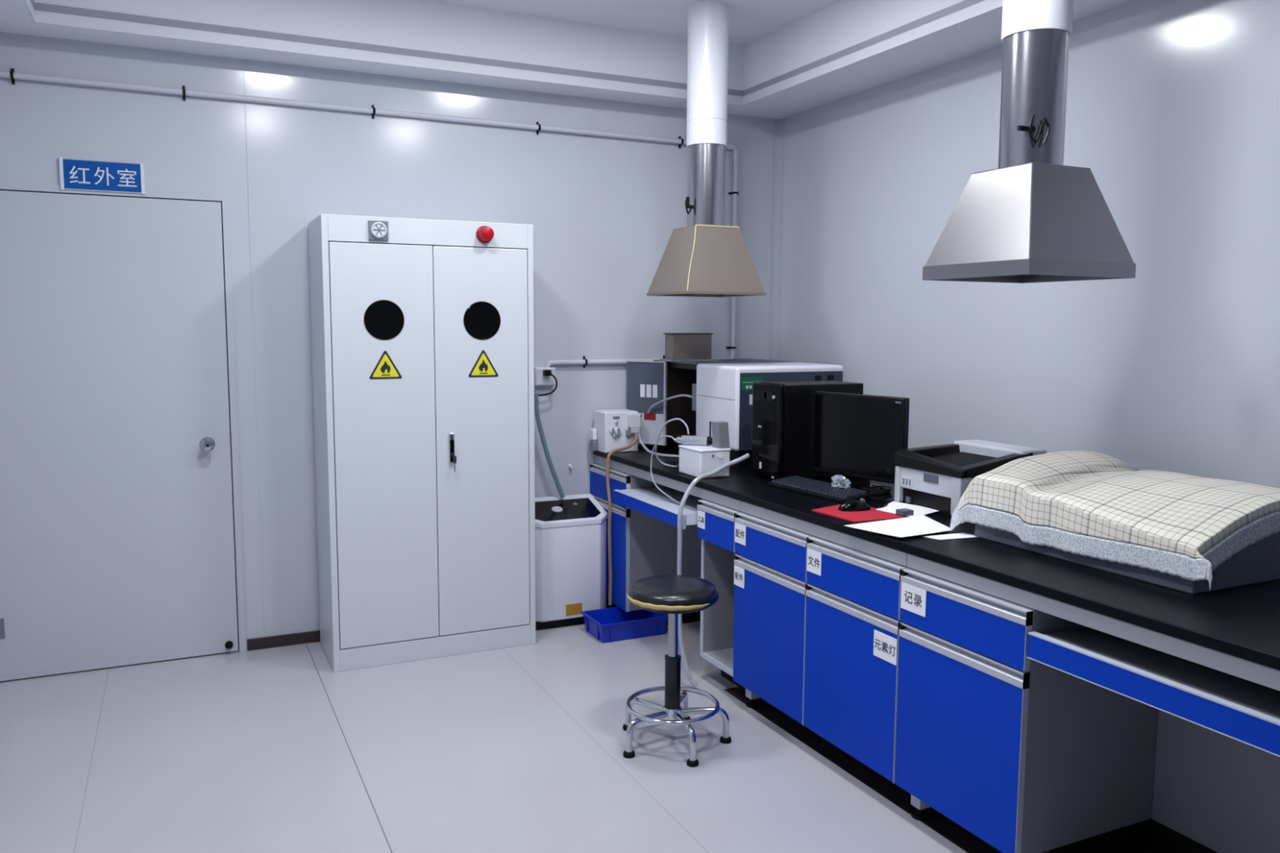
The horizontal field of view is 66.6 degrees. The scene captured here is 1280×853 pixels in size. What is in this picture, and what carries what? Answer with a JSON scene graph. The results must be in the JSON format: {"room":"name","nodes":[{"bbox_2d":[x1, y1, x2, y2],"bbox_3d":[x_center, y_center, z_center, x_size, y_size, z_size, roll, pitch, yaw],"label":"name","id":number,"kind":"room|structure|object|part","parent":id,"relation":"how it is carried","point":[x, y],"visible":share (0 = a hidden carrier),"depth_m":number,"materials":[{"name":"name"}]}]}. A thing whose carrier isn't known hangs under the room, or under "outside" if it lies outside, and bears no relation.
{"room":"laboratory","nodes":[
{"label":"laboratory","id":0,"kind":"room"},
{"bbox_2d":[0,31,773,650],"bbox_3d":[-0.988,-0.461,4.665,4.020,3.075,0.100,-3,7,-25],"label":"wall","id":1,"kind":"structure","parent":0,"point":[603,212],"depth_m":4.44,"materials":[{"name":"paint"}]},
{"bbox_2d":[58,156,145,194],"bbox_3d":[-2.186,-1.019,3.967,0.302,0.128,0.018,-3,7,-25],"label":"door sign","id":2,"kind":"object","parent":1,"relation":"attached to","point":[75,174],"visible":1,"depth_m":3.96,"materials":[{"name":"blue plastic"}]},
{"bbox_2d":[0,181,246,682],"bbox_3d":[-2.196,0.031,4.041,0.984,2.014,0.078,-3,7,-25],"label":"door","id":3,"kind":"structure","parent":1,"relation":"in","point":[118,543],"depth_m":4.07,"materials":[{"name":"paint"}]},
{"bbox_3d":[-1.863,0.078,4.199,0.062,0.062,0.065,-3,7,-25],"label":"handle","id":4,"kind":"part","parent":3,"relation":"part of","materials":[{"name":"silver metal"}]},
{"bbox_2d":[243,58,266,637],"bbox_3d":[-1.694,-0.280,4.290,0.008,2.586,0.003,-3,7,-25],"label":"trim","id":5,"kind":"structure","parent":1,"relation":"attached to","point":[244,63],"depth_m":4.28,"materials":[{"name":"paint"}]},
{"bbox_2d":[0,67,738,368],"bbox_3d":[-1.069,-0.858,4.506,3.550,1.206,0.038,-3,7,-25],"label":"conduit pipe","id":6,"kind":"object","parent":1,"relation":"attached to","point":[11,74],"visible":0.9,"depth_m":4.46,"materials":[{"name":"grey plastic"}]},
{"bbox_2d":[247,599,613,650],"bbox_3d":[-0.528,0.928,4.971,2.740,0.052,0.012,-3,7,-25],"label":"baseboard","id":7,"kind":"structure","parent":1,"relation":"attached to","point":[265,642],"depth_m":4.45,"materials":[{"name":"grey plastic"}]},
{"bbox_2d":[533,367,557,395],"bbox_3d":[-0.499,-0.221,4.819,0.175,0.140,0.090,-3,7,-25],"label":"wall socket","id":8,"kind":"object","parent":1,"relation":"attached to","point":[543,376],"visible":0.86,"depth_m":4.82,"materials":[{"name":"white plastic"}]},
{"bbox_3d":[-0.490,-0.206,4.795,0.172,0.116,0.022,-2,6,-20],"label":"power cord","id":9,"kind":"part","parent":8,"relation":"part of","materials":[{"name":"black rubber"}]},
{"bbox_2d":[768,118,784,360],"bbox_3d":[0.747,-0.386,5.421,0.045,2.586,0.045,-3,7,-25],"label":"trim","id":10,"kind":"structure","parent":1,"relation":"attached to","point":[778,148],"depth_m":5.36,"materials":[{"name":"paint"}]},
{"bbox_2d":[0,604,967,852],"bbox_3d":[0.442,1.339,1.810,4.020,0.100,6.800,-3,7,-25],"label":"floor","id":11,"kind":"structure","parent":0,"point":[520,748],"depth_m":3.25,"materials":[{"name":"tile"}]},
{"bbox_2d":[307,213,535,672],"bbox_3d":[-0.962,0.056,4.378,0.899,1.906,0.492,-3,7,-25],"label":"tall cabinet","id":12,"kind":"object","parent":11,"relation":"on","point":[422,330],"visible":1,"depth_m":4.19,"materials":[{"name":"white metal"}]},
{"bbox_3d":[-1.075,0.088,4.129,0.420,1.699,0.018,-3,7,-25],"label":"door","id":13,"kind":"part","parent":12,"relation":"part of","materials":[{"name":"white metal"}]},
{"bbox_3d":[-0.818,0.092,4.235,0.025,0.135,0.012,-3,7,-25],"label":"handle","id":14,"kind":"part","parent":12,"relation":"part of","materials":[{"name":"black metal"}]},
{"bbox_3d":[-0.694,0.071,4.309,0.418,1.699,0.018,-3,7,-25],"label":"door","id":15,"kind":"part","parent":12,"relation":"part of","materials":[{"name":"white metal"}]},
{"bbox_2d":[534,493,607,631],"bbox_3d":[-0.385,0.666,4.829,0.418,0.604,0.268,-3,7,-25],"label":"water chiller","id":16,"kind":"object","parent":11,"relation":"on","point":[571,531],"visible":0.68,"depth_m":4.72,"materials":[{"name":"white plastic"}]},
{"bbox_3d":[-0.381,0.414,4.798,0.362,0.069,0.212,-3,7,-25],"label":"glass lid","id":17,"kind":"part","parent":16,"relation":"part of","materials":[{"name":"black glass"}]},
{"bbox_2d":[580,606,668,643],"bbox_3d":[-0.072,0.942,4.668,0.358,0.093,0.244,-3,7,-25],"label":"plastic crate","id":18,"kind":"object","parent":11,"relation":"on","point":[611,624],"visible":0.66,"depth_m":4.61,"materials":[{"name":"blue plastic"}]},
{"bbox_2d":[589,462,701,626],"bbox_3d":[0.072,0.577,4.958,0.524,0.760,0.454,-3,7,-25],"label":"base cabinet","id":19,"kind":"object","parent":11,"relation":"on","point":[643,545],"visible":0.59,"depth_m":4.72,"materials":[{"name":"blue metal"}]},
{"bbox_3d":[-0.152,0.308,4.822,0.020,0.119,0.450,-3,7,-25],"label":"drawer","id":20,"kind":"part","parent":19,"relation":"part of","materials":[{"name":"blue laminate"}]},
{"bbox_3d":[-0.152,0.230,4.814,0.022,0.037,0.450,-3,7,-25],"label":"handle","id":21,"kind":"part","parent":19,"relation":"part of","materials":[{"name":"metal"}]},
{"bbox_3d":[-0.153,0.391,4.831,0.022,0.041,0.450,-3,7,-25],"label":"handle","id":22,"kind":"part","parent":19,"relation":"part of","materials":[{"name":"metal"}]},
{"bbox_3d":[0.080,0.206,4.922,0.487,0.015,0.418,-3,7,-25],"label":"panel","id":23,"kind":"part","parent":19,"relation":"part of","materials":[{"name":"grey metal"}]},
{"bbox_3d":[-0.153,0.639,4.857,0.020,0.458,0.450,-3,7,-25],"label":"door","id":24,"kind":"part","parent":19,"relation":"part of","materials":[{"name":"blue metal"}]},
{"bbox_3d":[0.177,0.547,4.762,0.499,0.660,0.018,-3,7,-25],"label":"panel","id":25,"kind":"part","parent":19,"relation":"part of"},
{"bbox_2d":[622,574,731,767],"bbox_3d":[0.115,0.833,3.407,0.401,0.573,0.396,-3,7,-25],"label":"stool","id":26,"kind":"object","parent":11,"relation":"on","point":[673,595],"visible":1,"depth_m":3.38,"materials":[{"name":"black metal"}]},
{"bbox_3d":[0.019,1.039,3.508,0.172,0.110,0.023,4,7,34],"label":"leg","id":27,"kind":"part","parent":26,"relation":"part of","materials":[{"name":"silver metal"}]},
{"bbox_3d":[0.022,1.053,3.373,0.172,0.110,0.023,-4,7,-37],"label":"leg","id":28,"kind":"part","parent":26,"relation":"part of","materials":[{"name":"silver metal"}]},
{"bbox_3d":[0.116,0.610,3.397,0.280,0.018,0.280,-3,7,-25],"label":"seat plate","id":29,"kind":"part","parent":26,"relation":"part of","materials":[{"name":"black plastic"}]},
{"bbox_2d":[627,574,719,611],"bbox_3d":[0.116,0.576,3.394,0.316,0.059,0.316,-3,7,-25],"label":"seat cushion","id":30,"kind":"object","parent":26,"relation":"on","point":[670,593],"depth_m":3.30,"materials":[{"name":"black leather"}]},
{"bbox_3d":[0.147,1.034,3.553,0.023,0.110,0.172,2,6,16],"label":"leg","id":31,"kind":"part","parent":26,"relation":"part of","materials":[{"name":"silver metal"}]},
{"bbox_3d":[0.152,1.057,3.335,0.023,0.110,0.172,-2,6,-19],"label":"leg","id":32,"kind":"part","parent":26,"relation":"part of","materials":[{"name":"silver metal"}]},
{"bbox_3d":[0.229,1.046,3.446,0.172,0.110,0.023,0,6,-1],"label":"leg","id":33,"kind":"part","parent":26,"relation":"part of","materials":[{"name":"silver metal"}]},
{"bbox_2d":[697,498,746,690],"bbox_3d":[0.531,0.679,3.997,0.524,0.760,0.295,-3,7,-25],"label":"base cabinet","id":34,"kind":"object","parent":11,"relation":"on","point":[716,522],"visible":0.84,"depth_m":4.03,"materials":[{"name":"metal"}]},
{"bbox_3d":[0.307,0.410,3.862,0.020,0.119,0.291,-3,7,-25],"label":"drawer","id":35,"kind":"part","parent":34,"relation":"part of","materials":[{"name":"blue metal"}]},
{"bbox_3d":[0.306,0.333,3.853,0.022,0.037,0.291,-3,7,-25],"label":"handle","id":36,"kind":"part","parent":34,"relation":"part of","materials":[{"name":"metal"}]},
{"bbox_3d":[0.541,0.948,4.031,0.499,0.018,0.259,-3,7,-25],"label":"panel","id":37,"kind":"part","parent":34,"relation":"part of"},
{"bbox_3d":[0.483,0.616,4.122,0.499,0.660,0.018,-3,7,-25],"label":"panel","id":38,"kind":"part","parent":34,"relation":"part of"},
{"bbox_3d":[0.538,0.309,3.962,0.487,0.015,0.259,-3,7,-25],"label":"panel","id":39,"kind":"part","parent":34,"relation":"part of","materials":[{"name":"grey metal"}]},
{"bbox_2d":[733,511,831,745],"bbox_3d":[0.695,0.716,3.652,0.524,0.759,0.471,-3,7,-25],"label":"base cabinet","id":40,"kind":"object","parent":11,"relation":"on","point":[771,572],"visible":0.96,"depth_m":3.52,"materials":[{"name":"blue metal"}]},
{"bbox_3d":[0.470,0.779,3.552,0.020,0.458,0.467,-3,7,-25],"label":"door","id":41,"kind":"part","parent":40,"relation":"part of","materials":[{"name":"blue metal"}]},
{"bbox_3d":[0.472,0.447,3.517,0.020,0.119,0.467,-3,7,-25],"label":"drawer","id":42,"kind":"part","parent":40,"relation":"part of","materials":[{"name":"blue metal"}]},
{"bbox_3d":[0.470,0.531,3.525,0.022,0.041,0.467,-3,7,-25],"label":"handle","id":43,"kind":"part","parent":40,"relation":"part of","materials":[{"name":"metal"}]},
{"bbox_3d":[0.471,0.370,3.508,0.022,0.037,0.467,-3,7,-25],"label":"handle","id":44,"kind":"part","parent":40,"relation":"part of","materials":[{"name":"metal"}]},
{"bbox_3d":[0.703,0.345,3.617,0.487,0.015,0.435,-3,7,-25],"label":"panel","id":45,"kind":"part","parent":40,"relation":"part of","materials":[{"name":"silver metal"}]},
{"bbox_2d":[803,535,911,797],"bbox_3d":[0.898,0.761,3.228,0.524,0.759,0.471,-3,7,-25],"label":"base cabinet","id":46,"kind":"object","parent":11,"relation":"on","point":[854,597],"visible":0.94,"depth_m":3.09,"materials":[{"name":"blue metal"}]},
{"bbox_3d":[0.673,0.824,3.128,0.020,0.458,0.467,-3,7,-25],"label":"door","id":47,"kind":"part","parent":46,"relation":"part of","materials":[{"name":"blue metal"}]},
{"bbox_3d":[0.674,0.492,3.093,0.020,0.119,0.467,-3,7,-25],"label":"drawer","id":48,"kind":"part","parent":46,"relation":"part of","materials":[{"name":"blue metal"}]},
{"bbox_3d":[0.673,0.576,3.101,0.022,0.041,0.467,-3,7,-25],"label":"handle","id":49,"kind":"part","parent":46,"relation":"part of","materials":[{"name":"metal"}]},
{"bbox_3d":[0.674,0.415,3.084,0.022,0.037,0.467,-3,7,-25],"label":"handle","id":50,"kind":"part","parent":46,"relation":"part of","materials":[{"name":"metal"}]},
{"bbox_3d":[0.906,0.391,3.193,0.487,0.015,0.435,-3,7,-25],"label":"panel","id":51,"kind":"part","parent":46,"relation":"part of","materials":[{"name":"metal"}]},
{"bbox_2d":[894,567,1158,852],"bbox_3d":[1.101,0.806,2.803,0.524,0.759,0.472,-3,7,-25],"label":"base cabinet","id":52,"kind":"object","parent":11,"relation":"on","point":[1019,753],"visible":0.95,"depth_m":2.62,"materials":[{"name":"blue laminate"}]},
{"bbox_3d":[0.876,0.870,2.703,0.020,0.458,0.468,-3,7,-25],"label":"door","id":53,"kind":"part","parent":52,"relation":"part of","materials":[{"name":"blue laminate"}]},
{"bbox_3d":[0.878,0.538,2.668,0.020,0.119,0.468,-3,7,-25],"label":"drawer","id":54,"kind":"part","parent":52,"relation":"part of","materials":[{"name":"blue metal"}]},
{"bbox_3d":[0.876,0.621,2.676,0.022,0.041,0.468,-3,7,-25],"label":"handle","id":55,"kind":"part","parent":52,"relation":"part of","materials":[{"name":"metal"}]},
{"bbox_3d":[0.877,0.460,2.659,0.022,0.037,0.468,-3,7,-25],"label":"handle","id":56,"kind":"part","parent":52,"relation":"part of","materials":[{"name":"metal"}]},
{"bbox_3d":[1.109,0.436,2.768,0.487,0.015,0.436,-3,7,-25],"label":"panel","id":57,"kind":"part","parent":52,"relation":"part of","materials":[{"name":"silver metal"}]},
{"bbox_3d":[1.210,0.778,2.600,0.499,0.660,0.018,-3,7,-25],"label":"panel","id":58,"kind":"part","parent":52,"relation":"part of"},
{"bbox_2d":[533,393,564,498],"bbox_3d":[-0.450,0.099,4.832,0.160,0.530,0.033,-3,7,-25],"label":"hose","id":59,"kind":"object","parent":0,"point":[535,395],"visible":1,"depth_m":4.82,"materials":[{"name":"grey plastic"}]},
{"bbox_2d":[0,0,1134,119],"bbox_3d":[0.456,-1.476,1.517,3.820,0.389,6.600,-3,7,-25],"label":"ceiling","id":60,"kind":"structure","parent":0,"point":[768,39],"depth_m":4.31,"materials":[{"name":"paint"}]},
{"bbox_2d":[23,0,1003,105],"bbox_3d":[0.435,-1.307,1.577,3.100,0.043,6.095,-3,7,-25],"label":"trim","id":61,"kind":"structure","parent":60,"relation":"attached to","point":[986,6],"depth_m":4.09,"materials":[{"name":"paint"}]},
{"bbox_2d":[646,0,765,297],"bbox_3d":[0.300,-1.233,4.396,0.400,1.272,0.400,-3,7,-25],"label":"extraction hood","id":62,"kind":"object","parent":60,"relation":"hanging from","point":[706,257],"visible":1,"depth_m":4.31,"materials":[{"name":"metal"}]},
{"bbox_3d":[0.218,-0.985,4.350,0.017,0.075,0.051,6,8,43],"label":"damper handle","id":63,"kind":"part","parent":62,"relation":"part of","materials":[{"name":"black metal"}]},
{"bbox_2d":[922,0,1136,283],"bbox_3d":[1.103,-1.053,2.717,0.400,1.272,0.400,-3,7,-25],"label":"extraction hood","id":64,"kind":"object","parent":60,"relation":"hanging from","point":[1034,217],"visible":1,"depth_m":2.65,"materials":[{"name":"metal"}]},
{"bbox_3d":[1.065,-0.803,2.634,0.068,0.079,0.064,-5,8,-43],"label":"damper handle","id":65,"kind":"part","parent":64,"relation":"part of","materials":[{"name":"black metal"}]},
{"bbox_2d":[779,0,1279,488],"bbox_3d":[2.241,-0.214,2.449,0.100,3.075,6.700,-3,7,-25],"label":"wall","id":66,"kind":"structure","parent":0,"point":[1173,106],"depth_m":3.53,"materials":[{"name":"paint"}]},
{"bbox_2d":[724,686,1150,852],"bbox_3d":[1.526,1.201,2.698,1.068,0.001,3.290,-3,7,-25],"label":"toe kick","id":67,"kind":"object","parent":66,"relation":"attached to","point":[965,842],"depth_m":3.19,"materials":[{"name":"black plastic"}]},
{"bbox_3d":[1.792,0.961,1.357,0.524,0.759,0.600,-3,7,-25],"label":"base cabinet","id":68,"kind":"object","parent":66,"relation":"attached to","visible":0},
{"bbox_2d":[592,445,1279,691],"bbox_3d":[1.237,0.326,3.188,1.099,0.114,4.586,-3,7,-25],"label":"countertop","id":69,"kind":"structure","parent":68,"relation":"on","point":[1235,631],"depth_m":2.49,"materials":[{"name":"black stone"}]},
{"bbox_2d":[589,427,596,451],"bbox_3d":[-0.237,0.066,4.941,0.026,0.114,0.050,-3,7,-25],"label":"adapter","id":70,"kind":"object","parent":69,"relation":"on","point":[593,442],"visible":1,"depth_m":4.92,"materials":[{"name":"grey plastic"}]},
{"bbox_2d":[594,408,640,453],"bbox_3d":[-0.115,0.023,4.931,0.183,0.204,0.184,-3,7,-25],"label":"pump","id":71,"kind":"object","parent":69,"relation":"on","point":[615,428],"visible":0.94,"depth_m":4.87,"materials":[{"name":"white plastic"}]},
{"bbox_3d":[-0.110,0.026,4.862,0.036,0.036,0.014,-3,7,-25],"label":"knob","id":72,"kind":"part","parent":71,"relation":"part of","materials":[{"name":"silver metal"}]},
{"bbox_2d":[605,432,638,605],"bbox_3d":[-0.100,0.451,4.839,0.067,0.833,0.233,5,7,36],"label":"hose","id":73,"kind":"object","parent":69,"relation":"on","point":[607,462],"visible":1,"depth_m":4.76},
{"bbox_2d":[638,433,679,457],"bbox_3d":[0.095,0.095,4.764,0.320,0.096,0.044,6,8,43],"label":"tube","id":74,"kind":"object","parent":69,"relation":"on","point":[639,436],"visible":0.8,"depth_m":4.77,"materials":[{"name":"white plastic"}]},
{"bbox_2d":[650,435,679,503],"bbox_3d":[0.117,0.184,4.271,0.017,0.292,0.248,-4,7,-35],"label":"cable","id":75,"kind":"object","parent":69,"relation":"on","point":[658,441],"visible":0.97,"depth_m":4.32,"materials":[{"name":"plastic"}]},
{"bbox_3d":[0.085,0.233,4.374,0.030,0.041,1.448,-3,7,-25],"label":"support rail","id":76,"kind":"part","parent":69,"relation":"part of","materials":[{"name":"grey metal"}]},
{"bbox_2d":[654,417,689,467],"bbox_3d":[0.142,0.073,4.294,0.089,0.232,0.220,-3,7,-25],"label":"tube","id":77,"kind":"object","parent":69,"relation":"on","point":[675,419],"visible":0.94,"depth_m":4.31,"materials":[{"name":"white plastic"}]},
{"bbox_2d":[678,444,730,478],"bbox_3d":[0.274,0.146,4.166,0.149,0.122,0.200,-3,7,-25],"label":"box","id":78,"kind":"object","parent":69,"relation":"on","point":[695,461],"visible":0.87,"depth_m":4.09,"materials":[{"name":"plastic"}]},
{"bbox_2d":[674,421,712,445],"bbox_3d":[0.233,0.029,4.189,0.168,0.105,0.042,2,6,14],"label":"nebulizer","id":79,"kind":"object","parent":78,"relation":"on","point":[684,439],"visible":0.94,"depth_m":4.17,"materials":[{"name":"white plastic"}]},
{"bbox_3d":[0.236,0.060,4.192,0.110,0.042,0.042,2,6,14],"label":"glass","id":80,"kind":"part","parent":79,"relation":"part of","materials":[{"name":"clear glass"}]},
{"bbox_2d":[706,436,712,445],"bbox_3d":[0.301,0.062,4.176,0.025,0.040,0.040,1,6,11],"label":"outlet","id":81,"kind":"object","parent":79,"relation":"attached to","point":[709,440],"depth_m":4.16,"materials":[{"name":"black plastic"}]},
{"bbox_3d":[0.274,0.091,4.161,0.149,0.013,0.199,-3,7,-25],"label":"box lid","id":82,"kind":"part","parent":78,"relation":"part of","materials":[{"name":"white plastic"}]},
{"bbox_2d":[711,421,729,448],"bbox_3d":[0.341,0.035,4.112,0.060,0.110,0.058,-3,7,-25],"label":"block","id":83,"kind":"object","parent":78,"relation":"on","point":[720,431],"visible":1,"depth_m":4.09,"materials":[{"name":"grey plastic"}]},
{"bbox_2d":[676,453,750,687],"bbox_3d":[0.303,0.583,4.059,0.111,0.924,0.368,5,8,41],"label":"tube","id":84,"kind":"object","parent":69,"relation":"on","point":[745,456],"visible":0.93,"depth_m":3.96,"materials":[{"name":"white plastic"}]},
{"bbox_2d":[626,333,843,467],"bbox_3d":[0.443,-0.159,4.809,0.735,0.597,0.867,-3,7,-25],"label":"spectrometer","id":85,"kind":"object","parent":69,"relation":"on","point":[720,389],"visible":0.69,"depth_m":4.80,"materials":[{"name":"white plastic"}]},
{"bbox_3d":[0.029,0.010,5.000,0.232,0.158,0.012,4,7,32],"label":"swing door","id":86,"kind":"part","parent":85,"relation":"part of","materials":[{"name":"white metal"}]},
{"bbox_2d":[647,394,692,413],"bbox_3d":[0.144,-0.109,4.845,0.023,0.116,0.317,-5,8,-44],"label":"tube","id":87,"kind":"object","parent":85,"relation":"attached to","point":[679,395],"visible":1,"depth_m":4.84,"materials":[{"name":"white plastic"}]},
{"bbox_3d":[0.431,-0.334,4.995,0.585,0.007,0.460,-3,7,-25],"label":"chamber plate","id":88,"kind":"part","parent":85,"relation":"part of","materials":[{"name":"grey metal"}]},
{"bbox_3d":[0.696,-0.076,4.462,0.559,0.348,0.006,-3,7,-25],"label":"slate panel","id":89,"kind":"part","parent":85,"relation":"part of","materials":[{"name":"black plastic"}]},
{"bbox_2d":[751,380,863,479],"bbox_3d":[0.704,0.011,4.122,0.422,0.404,0.218,-3,7,-25],"label":"computer tower","id":90,"kind":"object","parent":69,"relation":"on","point":[782,415],"visible":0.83,"depth_m":3.99,"materials":[{"name":"black metal"}]},
{"bbox_2d":[767,475,871,502],"bbox_3d":[0.679,0.237,3.738,0.136,0.033,0.450,-3,7,-29],"label":"keyboard","id":91,"kind":"object","parent":69,"relation":"on","point":[812,487],"visible":0.98,"depth_m":3.69,"materials":[{"name":"black plastic"}]},
{"bbox_2d":[831,475,850,488],"bbox_3d":[0.765,0.206,3.703,0.061,0.046,0.108,-3,7,-25],"label":"plastic bag","id":92,"kind":"object","parent":91,"relation":"on","point":[839,481],"visible":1,"depth_m":3.69,"materials":[{"name":"plastic"}]},
{"bbox_3d":[0.598,0.348,3.301,0.030,0.041,0.938,-3,7,-25],"label":"support rail","id":93,"kind":"part","parent":69,"relation":"part of","materials":[{"name":"metal"}]},
{"bbox_2d":[812,504,907,522],"bbox_3d":[0.734,0.294,3.330,0.220,0.004,0.280,-3,7,-25],"label":"mouse pad","id":94,"kind":"object","parent":69,"relation":"on","point":[871,515],"visible":0.65,"depth_m":3.29,"materials":[{"name":"red fabric"}]},
{"bbox_2d":[838,498,888,511],"bbox_3d":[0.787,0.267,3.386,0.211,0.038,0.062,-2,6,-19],"label":"computer mouse","id":95,"kind":"object","parent":94,"relation":"on","point":[852,505],"visible":1,"depth_m":3.35,"materials":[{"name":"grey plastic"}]},
{"bbox_3d":[0.841,0.278,3.410,0.105,0.008,0.023,-4,8,-38],"label":"cord","id":96,"kind":"part","parent":95,"relation":"part of","materials":[{"name":"black rubber"}]},
{"bbox_2d":[812,391,909,490],"bbox_3d":[0.863,0.059,3.815,0.210,0.372,0.448,-4,8,-38],"label":"monitor","id":97,"kind":"object","parent":69,"relation":"on","point":[857,437],"visible":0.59,"depth_m":3.78,"materials":[{"name":"black plastic"}]},
{"bbox_3d":[0.880,0.245,3.612,0.113,0.044,0.110,-3,7,-25],"label":"cable coil","id":98,"kind":"part","parent":69,"relation":"part of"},
{"bbox_2d":[844,515,952,537],"bbox_3d":[0.847,0.315,3.070,0.346,0.003,0.214,-3,7,-29],"label":"paper sheet","id":99,"kind":"object","parent":69,"relation":"on","point":[917,525],"visible":1,"depth_m":3.06,"materials":[{"name":"white paper"}]},
{"bbox_2d":[875,501,938,516],"bbox_3d":[0.913,0.287,3.379,0.190,0.001,0.229,-4,8,-38],"label":"paper sheet","id":100,"kind":"object","parent":69,"relation":"on","point":[893,506],"visible":0.84,"depth_m":3.38,"materials":[{"name":"white paper"}]},
{"bbox_2d":[895,508,913,516],"bbox_3d":[0.889,0.289,3.276,0.045,0.020,0.040,-3,7,-25],"label":"block","id":101,"kind":"object","parent":100,"relation":"on","point":[900,512],"visible":1,"depth_m":3.26,"materials":[{"name":"grey plastic"}]},
{"bbox_2d":[923,533,977,540],"bbox_3d":[0.951,0.335,2.962,0.170,0.001,0.064,-2,6,-22],"label":"paper sheet","id":102,"kind":"object","parent":69,"relation":"on","point":[957,535],"visible":1,"depth_m":2.96,"materials":[{"name":"white paper"}]},
{"bbox_2d":[893,439,1046,515],"bbox_3d":[1.165,0.178,3.457,0.394,0.214,0.338,-3,7,-25],"label":"printer","id":103,"kind":"object","parent":69,"relation":"on","point":[936,477],"visible":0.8,"depth_m":3.40,"materials":[{"name":"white plastic"}]},
{"bbox_3d":[1.011,0.191,3.395,0.046,0.075,0.259,-3,7,-25],"label":"panel","id":104,"kind":"part","parent":103,"relation":"part of","materials":[{"name":"white plastic"}]},
{"bbox_2d":[893,444,1033,478],"bbox_3d":[1.134,0.114,3.435,0.324,0.071,0.338,-3,7,-25],"label":"tray","id":105,"kind":"object","parent":103,"relation":"on","point":[948,460],"depth_m":3.42,"materials":[{"name":"black plastic"}]},
{"bbox_3d":[1.271,0.498,1.892,0.030,0.041,2.196,-3,7,-25],"label":"support rail","id":106,"kind":"part","parent":69,"relation":"part of","materials":[{"name":"grey metal"}]},
{"bbox_2d":[974,511,1279,594],"bbox_3d":[1.434,0.281,2.771,0.582,0.154,0.713,-3,7,-25],"label":"instrument","id":107,"kind":"object","parent":69,"relation":"on","point":[1259,562],"visible":0.33,"depth_m":2.44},
{"bbox_2d":[949,450,1279,591],"bbox_3d":[1.406,0.234,2.761,0.589,0.244,0.847,-3,7,-25],"label":"plaid cloth","id":108,"kind":"object","parent":107,"relation":"on","point":[1104,498],"visible":1,"depth_m":2.60,"materials":[{"name":"white fabric"}]},
{"bbox_2d":[1149,709,1279,852],"bbox_3d":[1.668,0.870,2.220,0.012,0.759,1.070,-3,7,-25],"label":"board","id":109,"kind":"object","parent":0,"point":[1214,792],"visible":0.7,"depth_m":2.56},
{"bbox_2d":[1026,626,1279,757],"bbox_3d":[1.430,0.589,2.076,0.508,0.065,1.065,-3,7,-25],"label":"tray","id":110,"kind":"object","parent":109,"relation":"attached to","point":[1246,712],"visible":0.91,"depth_m":2.16,"materials":[{"name":"blue metal"}]},
{"bbox_3d":[0.553,0.621,4.553,0.012,0.760,0.691,-3,7,-25],"label":"board","id":111,"kind":"object","parent":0,"visible":0},
{"bbox_2d":[613,486,702,529],"bbox_3d":[0.284,0.346,4.396,0.577,0.057,0.684,-3,7,-25],"label":"drawer","id":112,"kind":"object","parent":111,"relation":"attached to","point":[651,502],"visible":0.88,"depth_m":4.31,"materials":[{"name":"blue laminate"}]},
{"bbox_3d":[0.032,0.359,4.277,0.018,0.054,0.681,-3,7,-25],"label":"panel","id":113,"kind":"part","parent":112,"relation":"part of","materials":[{"name":"blue laminate"}]}
]}

